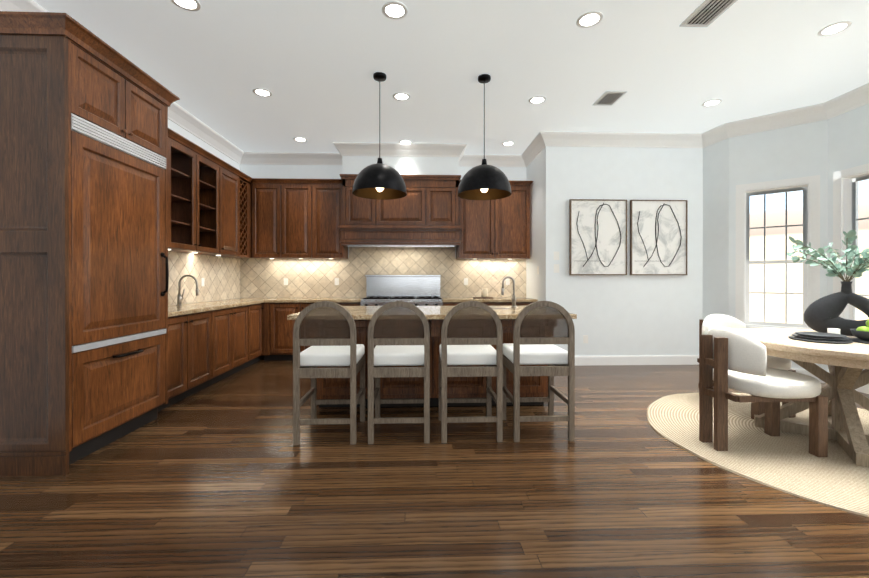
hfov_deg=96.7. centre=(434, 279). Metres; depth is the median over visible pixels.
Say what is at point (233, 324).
base cabinet
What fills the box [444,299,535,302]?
countertop
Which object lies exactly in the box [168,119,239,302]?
wall
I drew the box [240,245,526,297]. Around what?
backsplash
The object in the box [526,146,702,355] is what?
wall
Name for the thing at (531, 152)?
crown molding
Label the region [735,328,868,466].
dining table
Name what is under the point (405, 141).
recessed light
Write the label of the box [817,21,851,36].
recessed light
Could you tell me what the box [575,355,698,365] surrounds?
baseboard
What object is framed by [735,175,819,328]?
window
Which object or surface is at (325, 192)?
upper cabinet
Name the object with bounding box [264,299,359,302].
countertop
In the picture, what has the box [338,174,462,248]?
hood
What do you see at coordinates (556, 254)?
switch plate
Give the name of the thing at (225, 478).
floor
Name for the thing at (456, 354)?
cushion
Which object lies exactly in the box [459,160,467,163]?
crown molding
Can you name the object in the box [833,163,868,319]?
window
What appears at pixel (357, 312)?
island countertop
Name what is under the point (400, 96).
recessed light
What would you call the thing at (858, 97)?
crown molding
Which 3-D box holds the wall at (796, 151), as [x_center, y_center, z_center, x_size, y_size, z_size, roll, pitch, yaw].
[4.327,-0.423,4.909,0.928,3.280,0.150,0,0,40]
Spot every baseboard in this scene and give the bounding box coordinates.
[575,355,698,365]
[791,368,824,382]
[829,372,868,393]
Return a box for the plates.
[788,332,852,343]
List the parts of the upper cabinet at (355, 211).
crown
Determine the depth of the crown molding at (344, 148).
5.87 m
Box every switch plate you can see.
[554,252,558,259]
[554,264,558,272]
[583,335,587,342]
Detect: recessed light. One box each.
[171,0,200,10]
[253,88,271,96]
[293,137,307,141]
[382,1,407,19]
[393,92,409,100]
[399,140,411,142]
[502,141,514,145]
[528,96,545,103]
[576,11,602,27]
[702,99,722,106]
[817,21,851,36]
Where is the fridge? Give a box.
[0,11,179,475]
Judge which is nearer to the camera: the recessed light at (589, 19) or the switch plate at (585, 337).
the recessed light at (589, 19)
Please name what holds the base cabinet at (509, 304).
on the floor
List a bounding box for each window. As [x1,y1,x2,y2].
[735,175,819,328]
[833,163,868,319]
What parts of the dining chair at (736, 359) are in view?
seat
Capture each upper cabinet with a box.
[192,159,239,258]
[248,179,311,258]
[312,179,347,258]
[340,175,375,246]
[376,175,423,246]
[424,175,459,246]
[456,180,531,258]
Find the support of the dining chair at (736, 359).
on the rug
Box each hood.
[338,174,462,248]
[340,227,459,242]
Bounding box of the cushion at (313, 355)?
[296,344,364,366]
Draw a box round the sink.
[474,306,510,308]
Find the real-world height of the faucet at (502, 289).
0.342 m
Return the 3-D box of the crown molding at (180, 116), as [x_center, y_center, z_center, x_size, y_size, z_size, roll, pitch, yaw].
[-2.963,-1.968,1.458,0.117,0.169,9.749,0,0,-2]
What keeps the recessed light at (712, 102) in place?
in the ceiling
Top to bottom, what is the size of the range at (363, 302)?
0.900 m
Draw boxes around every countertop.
[176,299,263,314]
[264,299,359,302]
[287,304,576,319]
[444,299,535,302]
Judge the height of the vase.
0.864 m
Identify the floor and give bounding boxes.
[0,359,868,577]
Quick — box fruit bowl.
[850,319,868,343]
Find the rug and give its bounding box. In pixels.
[647,392,868,516]
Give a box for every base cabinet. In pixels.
[176,311,215,401]
[216,307,251,381]
[252,303,263,363]
[264,303,271,360]
[272,303,312,360]
[337,303,359,305]
[444,303,507,305]
[508,299,537,305]
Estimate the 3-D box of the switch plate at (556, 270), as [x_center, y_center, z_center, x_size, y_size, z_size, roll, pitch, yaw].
[1.731,-0.164,5.479,0.080,0.120,0.005,0,0,-2]
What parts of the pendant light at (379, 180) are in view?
bulb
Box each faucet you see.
[176,274,198,305]
[501,276,516,307]
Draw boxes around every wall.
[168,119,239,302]
[240,164,525,297]
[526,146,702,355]
[703,138,728,318]
[729,119,827,370]
[827,103,868,371]
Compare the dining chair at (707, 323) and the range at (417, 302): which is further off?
the range at (417, 302)
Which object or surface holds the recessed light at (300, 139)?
in the ceiling
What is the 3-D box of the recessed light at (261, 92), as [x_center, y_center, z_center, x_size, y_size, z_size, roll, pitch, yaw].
[-1.889,-2.057,4.242,0.200,0.006,0.200,0,0,-2]
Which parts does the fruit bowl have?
dish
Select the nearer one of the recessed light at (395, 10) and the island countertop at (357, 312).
the recessed light at (395, 10)
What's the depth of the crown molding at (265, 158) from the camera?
6.30 m
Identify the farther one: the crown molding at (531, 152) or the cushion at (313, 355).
the crown molding at (531, 152)
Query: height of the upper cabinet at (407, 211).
1.066 m
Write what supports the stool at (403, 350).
on the floor
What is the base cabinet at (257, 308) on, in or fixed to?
on the floor
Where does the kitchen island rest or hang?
on the floor
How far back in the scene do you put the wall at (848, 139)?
4.37 m
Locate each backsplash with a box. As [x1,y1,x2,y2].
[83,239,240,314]
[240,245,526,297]
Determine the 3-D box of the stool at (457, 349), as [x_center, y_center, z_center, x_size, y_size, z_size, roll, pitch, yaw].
[0.275,0.689,3.152,0.460,1.065,0.503,0,0,-2]
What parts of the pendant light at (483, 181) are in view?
bulb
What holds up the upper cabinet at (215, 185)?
attached to the wall at (179, 130)
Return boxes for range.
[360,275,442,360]
[360,299,411,305]
[412,299,443,305]
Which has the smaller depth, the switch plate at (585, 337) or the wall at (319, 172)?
the switch plate at (585, 337)
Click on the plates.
(822, 337)
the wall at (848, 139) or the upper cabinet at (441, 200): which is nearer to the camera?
the wall at (848, 139)
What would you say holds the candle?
on the plates
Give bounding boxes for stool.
[293,301,364,444]
[368,301,429,443]
[439,301,502,442]
[503,301,574,441]
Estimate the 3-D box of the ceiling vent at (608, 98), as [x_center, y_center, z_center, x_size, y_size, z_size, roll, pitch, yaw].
[1.979,-2.055,4.377,0.230,0.011,0.330,0,0,-2]
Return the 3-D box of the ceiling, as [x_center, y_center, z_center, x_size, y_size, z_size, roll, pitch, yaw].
[1.020,-2.115,1.746,9.300,0.120,10.650,0,0,-2]
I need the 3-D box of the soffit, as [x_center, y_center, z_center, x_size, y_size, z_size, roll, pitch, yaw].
[-0.525,-1.841,6.176,1.780,0.450,0.490,0,0,-2]
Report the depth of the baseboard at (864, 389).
4.16 m
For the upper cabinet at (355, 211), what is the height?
1.066 m
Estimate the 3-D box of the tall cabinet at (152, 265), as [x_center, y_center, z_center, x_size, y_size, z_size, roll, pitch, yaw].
[-2.692,-0.207,2.913,0.754,2.858,0.989,0,0,-2]
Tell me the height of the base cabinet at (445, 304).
0.880 m
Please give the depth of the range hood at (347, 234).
5.89 m
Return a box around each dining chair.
[697,314,795,418]
[698,327,827,456]
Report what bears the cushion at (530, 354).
on the stool at (530, 349)
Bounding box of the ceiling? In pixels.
[33,0,868,154]
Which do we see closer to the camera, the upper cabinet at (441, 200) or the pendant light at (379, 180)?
the pendant light at (379, 180)
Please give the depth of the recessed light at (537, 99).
4.42 m
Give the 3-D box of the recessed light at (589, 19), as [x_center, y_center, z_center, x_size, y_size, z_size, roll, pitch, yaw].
[1.225,-2.054,3.050,0.200,0.006,0.200,0,0,-2]
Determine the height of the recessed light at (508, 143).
0.006 m
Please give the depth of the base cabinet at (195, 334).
4.03 m
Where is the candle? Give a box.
[827,328,839,333]
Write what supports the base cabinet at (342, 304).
on the floor
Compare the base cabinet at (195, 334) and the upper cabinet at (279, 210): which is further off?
the upper cabinet at (279, 210)
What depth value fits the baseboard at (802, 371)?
4.67 m
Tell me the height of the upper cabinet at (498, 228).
1.220 m
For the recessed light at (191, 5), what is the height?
0.006 m
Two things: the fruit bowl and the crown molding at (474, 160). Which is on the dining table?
the fruit bowl
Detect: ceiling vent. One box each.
[593,91,626,105]
[679,0,737,26]
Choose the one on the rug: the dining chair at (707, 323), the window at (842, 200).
the dining chair at (707, 323)
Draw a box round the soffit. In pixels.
[342,156,458,174]
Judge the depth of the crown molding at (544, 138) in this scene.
5.45 m
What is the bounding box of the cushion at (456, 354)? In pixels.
[439,343,500,365]
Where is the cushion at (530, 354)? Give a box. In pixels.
[503,343,570,364]
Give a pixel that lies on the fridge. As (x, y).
(84, 270)
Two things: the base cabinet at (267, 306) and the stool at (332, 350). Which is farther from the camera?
the base cabinet at (267, 306)
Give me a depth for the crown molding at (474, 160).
6.41 m
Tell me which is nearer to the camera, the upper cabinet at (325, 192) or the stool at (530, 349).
the stool at (530, 349)
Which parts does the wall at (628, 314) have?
picture, picture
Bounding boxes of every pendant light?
[352,72,406,199]
[457,74,510,199]
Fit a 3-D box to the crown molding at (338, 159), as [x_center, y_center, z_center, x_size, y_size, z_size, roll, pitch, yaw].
[-1.472,-1.981,6.087,0.117,0.169,0.360,0,0,-2]
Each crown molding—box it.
[0,0,243,163]
[244,152,341,164]
[332,142,467,159]
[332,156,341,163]
[459,154,519,166]
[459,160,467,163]
[520,137,543,166]
[536,131,699,147]
[700,83,868,147]
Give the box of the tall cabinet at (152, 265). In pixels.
[0,15,175,475]
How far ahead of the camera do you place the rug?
2.68 m
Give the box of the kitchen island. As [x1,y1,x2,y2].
[307,320,555,406]
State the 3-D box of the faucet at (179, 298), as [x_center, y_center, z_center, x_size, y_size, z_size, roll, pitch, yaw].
[-2.885,0.117,4.530,0.253,0.362,0.098,0,0,-2]
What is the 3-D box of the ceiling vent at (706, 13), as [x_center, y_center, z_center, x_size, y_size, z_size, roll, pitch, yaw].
[2.098,-2.051,2.960,0.230,0.011,0.330,0,0,-2]
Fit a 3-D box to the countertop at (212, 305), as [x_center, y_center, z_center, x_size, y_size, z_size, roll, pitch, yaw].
[-2.814,0.317,4.876,0.646,0.040,2.933,0,0,-2]
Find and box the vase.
[787,230,868,335]
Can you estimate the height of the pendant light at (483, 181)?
1.194 m
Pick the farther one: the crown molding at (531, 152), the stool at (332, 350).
the crown molding at (531, 152)
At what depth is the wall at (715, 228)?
5.33 m

